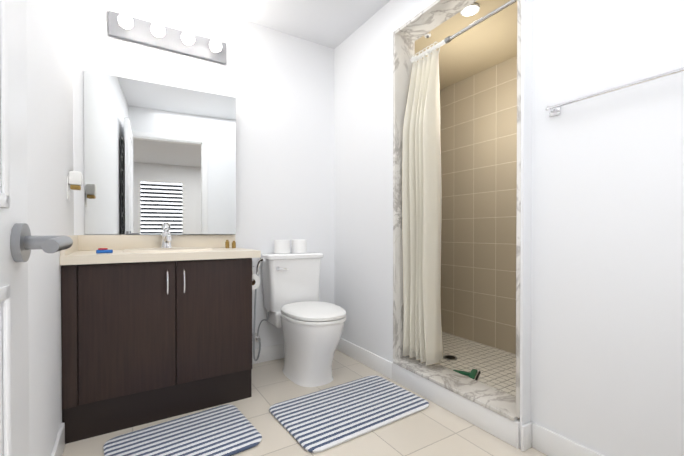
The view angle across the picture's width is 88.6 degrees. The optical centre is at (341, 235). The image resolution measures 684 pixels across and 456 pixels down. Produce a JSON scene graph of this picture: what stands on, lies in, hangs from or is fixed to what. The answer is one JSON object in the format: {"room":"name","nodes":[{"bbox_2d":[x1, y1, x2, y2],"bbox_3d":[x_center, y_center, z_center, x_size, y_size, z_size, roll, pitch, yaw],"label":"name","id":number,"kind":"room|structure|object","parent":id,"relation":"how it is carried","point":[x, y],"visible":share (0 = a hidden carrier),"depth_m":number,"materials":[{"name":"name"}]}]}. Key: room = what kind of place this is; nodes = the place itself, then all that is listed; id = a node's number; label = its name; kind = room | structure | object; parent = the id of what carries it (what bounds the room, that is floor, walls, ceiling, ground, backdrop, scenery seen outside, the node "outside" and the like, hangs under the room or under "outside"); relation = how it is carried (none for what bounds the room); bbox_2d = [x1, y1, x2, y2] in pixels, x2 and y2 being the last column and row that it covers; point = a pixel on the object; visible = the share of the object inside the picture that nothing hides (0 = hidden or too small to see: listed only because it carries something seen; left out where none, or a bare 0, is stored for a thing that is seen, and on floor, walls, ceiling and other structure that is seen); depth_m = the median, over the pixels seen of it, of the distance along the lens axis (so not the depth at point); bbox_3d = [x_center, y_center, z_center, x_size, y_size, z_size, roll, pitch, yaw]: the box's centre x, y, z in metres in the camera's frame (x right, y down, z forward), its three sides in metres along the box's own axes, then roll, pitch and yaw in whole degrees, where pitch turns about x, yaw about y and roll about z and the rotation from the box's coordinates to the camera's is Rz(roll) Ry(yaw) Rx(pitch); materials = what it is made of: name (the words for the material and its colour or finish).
{"room":"bathroom","nodes":[
{"label":"bathroom","id":0,"kind":"room"},
{"bbox_2d":[26,0,73,455],"bbox_3d":[-0.904,-0.290,0.896,0.100,2.500,2.580,0,1,-32],"label":"wall","id":1,"kind":"structure","parent":0,"point":[49,45],"depth_m":1.31,"materials":[{"name":"white paint"}]},
{"bbox_2d":[0,0,72,455],"bbox_3d":[-0.374,-0.106,0.306,0.130,2.118,0.813,0,1,-29],"label":"entry door","id":2,"kind":"structure","parent":1,"relation":"in","point":[18,242],"depth_m":0.58,"materials":[{"name":"white wood"}]},
{"bbox_2d":[67,171,81,199],"bbox_3d":[-1.375,-0.255,1.805,0.060,0.145,0.074,0,1,-32],"label":"outlet","id":3,"kind":"object","parent":1,"relation":"attached to","point":[74,180],"visible":1,"depth_m":1.78,"materials":[{"name":"white plastic"}]},
{"bbox_2d":[73,0,333,348],"bbox_3d":[-0.364,-0.305,2.812,3.044,2.500,0.100,0,1,-32],"label":"wall","id":4,"kind":"structure","parent":0,"point":[278,85],"depth_m":2.59,"materials":[{"name":"white paint"}]},
{"bbox_2d":[84,71,235,233],"bbox_3d":[-1.121,-0.482,2.245,0.862,0.950,0.006,0,1,-29],"label":"mirror","id":5,"kind":"object","parent":4,"relation":"attached to","point":[156,156],"visible":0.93,"depth_m":2.21,"materials":[{"name":"clear glass"}]},
{"bbox_2d":[109,11,225,63],"bbox_3d":[-1.074,-1.266,2.227,0.682,0.140,0.128,0,1,-32],"label":"sconce","id":6,"kind":"object","parent":4,"relation":"attached to","point":[124,26],"visible":1,"depth_m":2.22,"materials":[{"name":"chrome"},{"name":"frosted glass"}]},
{"bbox_2d":[252,257,269,360],"bbox_3d":[-0.585,0.497,2.474,0.167,0.697,0.252,0,1,-32],"label":"pipe","id":7,"kind":"object","parent":4,"relation":"attached to","point":[256,337],"visible":0.85,"depth_m":2.39,"materials":[{"name":"silver metal"}]},
{"bbox_2d":[183,0,389,48],"bbox_3d":[-0.118,-1.594,1.435,2.014,0.100,2.680,0,1,-32],"label":"ceiling","id":8,"kind":"structure","parent":0,"point":[333,24],"depth_m":2.47,"materials":[{"name":"white paint"}]},
{"bbox_2d":[62,349,547,455],"bbox_3d":[-0.118,1.006,1.456,2.014,0.100,2.680,0,1,-32],"label":"floor","id":9,"kind":"structure","parent":0,"point":[432,429],"depth_m":1.70,"materials":[{"name":"tile"}]},
{"bbox_2d":[59,223,260,443],"bbox_3d":[-1.007,0.436,2.030,0.916,1.029,0.554,0,1,-32],"label":"bathroom vanity","id":10,"kind":"object","parent":9,"relation":"on","point":[154,328],"visible":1,"depth_m":1.79,"materials":[{"name":"brown wood"}]},
{"bbox_2d":[96,248,112,252],"bbox_3d":[-1.207,0.078,1.783,0.070,0.024,0.045,0,1,-32],"label":"soap dish","id":11,"kind":"object","parent":10,"relation":"on","point":[102,250],"visible":0.98,"depth_m":1.76,"materials":[{"name":"blue plastic"}]},
{"bbox_2d":[225,240,235,247],"bbox_3d":[-0.743,0.058,2.337,0.073,0.055,0.027,0,0,9],"label":"bottles","id":12,"kind":"object","parent":10,"relation":"on","point":[227,244],"visible":0.98,"depth_m":2.33,"materials":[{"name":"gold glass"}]},
{"bbox_2d":[252,271,259,289],"bbox_3d":[-0.599,0.276,2.279,0.114,0.154,0.145,0,1,-32],"label":"toilet paper roll","id":13,"kind":"object","parent":10,"relation":"attached to","point":[255,281],"visible":0.27,"depth_m":2.26,"materials":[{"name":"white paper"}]},
{"bbox_2d":[103,404,261,455],"bbox_3d":[-0.723,0.946,1.609,0.600,0.016,0.450,0,1,-37],"label":"area rug","id":14,"kind":"object","parent":9,"relation":"on","point":[226,430],"visible":0.88,"depth_m":1.62,"materials":[{"name":"fabric"}]},
{"bbox_2d":[260,252,345,386],"bbox_3d":[-0.244,0.542,2.406,0.440,0.812,0.715,0,1,-32],"label":"toilet","id":15,"kind":"object","parent":9,"relation":"on","point":[306,319],"visible":0.96,"depth_m":2.29,"materials":[{"name":"white ceramic"}]},
{"bbox_2d":[274,239,294,253],"bbox_3d":[-0.440,0.083,2.573,0.112,0.100,0.112,0,1,-38],"label":"toilet paper roll","id":16,"kind":"object","parent":15,"relation":"on","point":[283,246],"depth_m":2.53,"materials":[{"name":"white paper"}]},
{"bbox_2d":[295,239,306,252],"bbox_3d":[-0.322,0.083,2.642,0.112,0.100,0.112,0,1,-38],"label":"toilet paper roll","id":17,"kind":"object","parent":15,"relation":"on","point":[300,244],"depth_m":2.59,"materials":[{"name":"white paper"}]},
{"bbox_2d":[269,375,428,452],"bbox_3d":[0.046,0.943,1.935,0.780,0.016,0.500,0,1,-34],"label":"area rug","id":18,"kind":"object","parent":9,"relation":"on","point":[321,420],"visible":0.96,"depth_m":1.87,"materials":[{"name":"fabric"}]},
{"bbox_2d":[415,0,516,89],"bbox_3d":[0.882,-1.440,2.490,0.800,0.226,1.750,0,1,-32],"label":"ceiling","id":19,"kind":"structure","parent":0,"point":[491,41],"depth_m":2.41,"materials":[{"name":"beige paint"}]},
{"bbox_2d":[424,3,479,37],"bbox_3d":[0.671,-1.314,2.169,0.110,0.019,0.397,0,1,-32],"label":"recessed light","id":20,"kind":"object","parent":19,"relation":"in","point":[472,9],"visible":0.88,"depth_m":2.05,"materials":[{"name":"white"}]},
{"bbox_2d":[436,332,515,396],"bbox_3d":[0.882,0.917,2.510,0.800,0.060,1.750,0,1,-32],"label":"floor","id":21,"kind":"structure","parent":0,"point":[496,367],"depth_m":2.46,"materials":[{"name":"tile"}]},
{"bbox_2d":[443,355,457,359],"bbox_3d":[0.783,0.884,2.536,0.100,0.004,0.100,0,1,-32],"label":"shower drain","id":22,"kind":"object","parent":21,"relation":"on","point":[449,357],"visible":1,"depth_m":2.53,"materials":[{"name":"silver metal"}]},
{"bbox_2d":[453,369,479,379],"bbox_3d":[0.818,0.878,2.230,0.168,0.021,0.183,0,1,-32],"label":"squeegee","id":23,"kind":"object","parent":21,"relation":"on","point":[472,373],"visible":0.67,"depth_m":2.22,"materials":[{"name":"green plastic"}]},
{"bbox_2d":[440,56,516,353],"bbox_3d":[1.264,-0.305,2.738,0.100,2.500,1.950,0,1,-32],"label":"wall","id":24,"kind":"structure","parent":0,"point":[478,125],"depth_m":2.86,"materials":[{"name":"tile"}]},
{"bbox_2d":[334,0,683,455],"bbox_3d":[0.691,-0.298,1.891,0.170,2.500,2.580,0,1,-32],"label":"wall","id":25,"kind":"structure","parent":0,"point":[602,288],"depth_m":1.41,"materials":[{"name":"white paint"}]},
{"bbox_2d":[51,338,603,455],"bbox_3d":[-0.120,0.898,1.454,1.809,0.116,2.480,0,1,-32],"label":"baseboard","id":26,"kind":"structure","parent":25,"relation":"attached to","point":[539,438],"depth_m":1.77,"materials":[{"name":"white"}]},
{"bbox_2d":[393,356,519,447],"bbox_3d":[0.635,0.883,1.982,0.197,0.136,0.869,0,1,-32],"label":"sill","id":27,"kind":"structure","parent":25,"relation":"attached to","point":[499,402],"depth_m":1.89,"materials":[{"name":"white stone"}]},
{"bbox_2d":[393,0,521,417],"bbox_3d":[0.638,-0.254,1.974,0.172,2.138,0.869,0,1,-32],"label":"trim","id":28,"kind":"structure","parent":25,"relation":"attached to","point":[429,18],"depth_m":2.29,"materials":[{"name":"stone"}]},
{"bbox_2d":[410,0,516,63],"bbox_3d":[0.694,-1.169,2.002,0.040,0.040,0.831,0,1,-32],"label":"rail","id":29,"kind":"object","parent":25,"relation":"attached to","point":[448,39],"visible":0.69,"depth_m":1.98,"materials":[{"name":"silver metal"}]},
{"bbox_2d":[402,42,442,364],"bbox_3d":[0.514,-0.210,2.229,0.196,1.979,0.246,0,1,-32],"label":"shower curtain","id":30,"kind":"object","parent":29,"relation":"hanging from","point":[421,213],"visible":1,"depth_m":2.15,"materials":[{"name":"white fabric"}]},
{"bbox_2d":[545,67,683,116],"bbox_3d":[1.025,-0.531,1.262,0.054,0.045,0.567,0,1,-32],"label":"rail","id":31,"kind":"object","parent":25,"relation":"attached to","point":[553,110],"visible":1,"depth_m":1.29,"materials":[{"name":"silver metal"}]}
]}

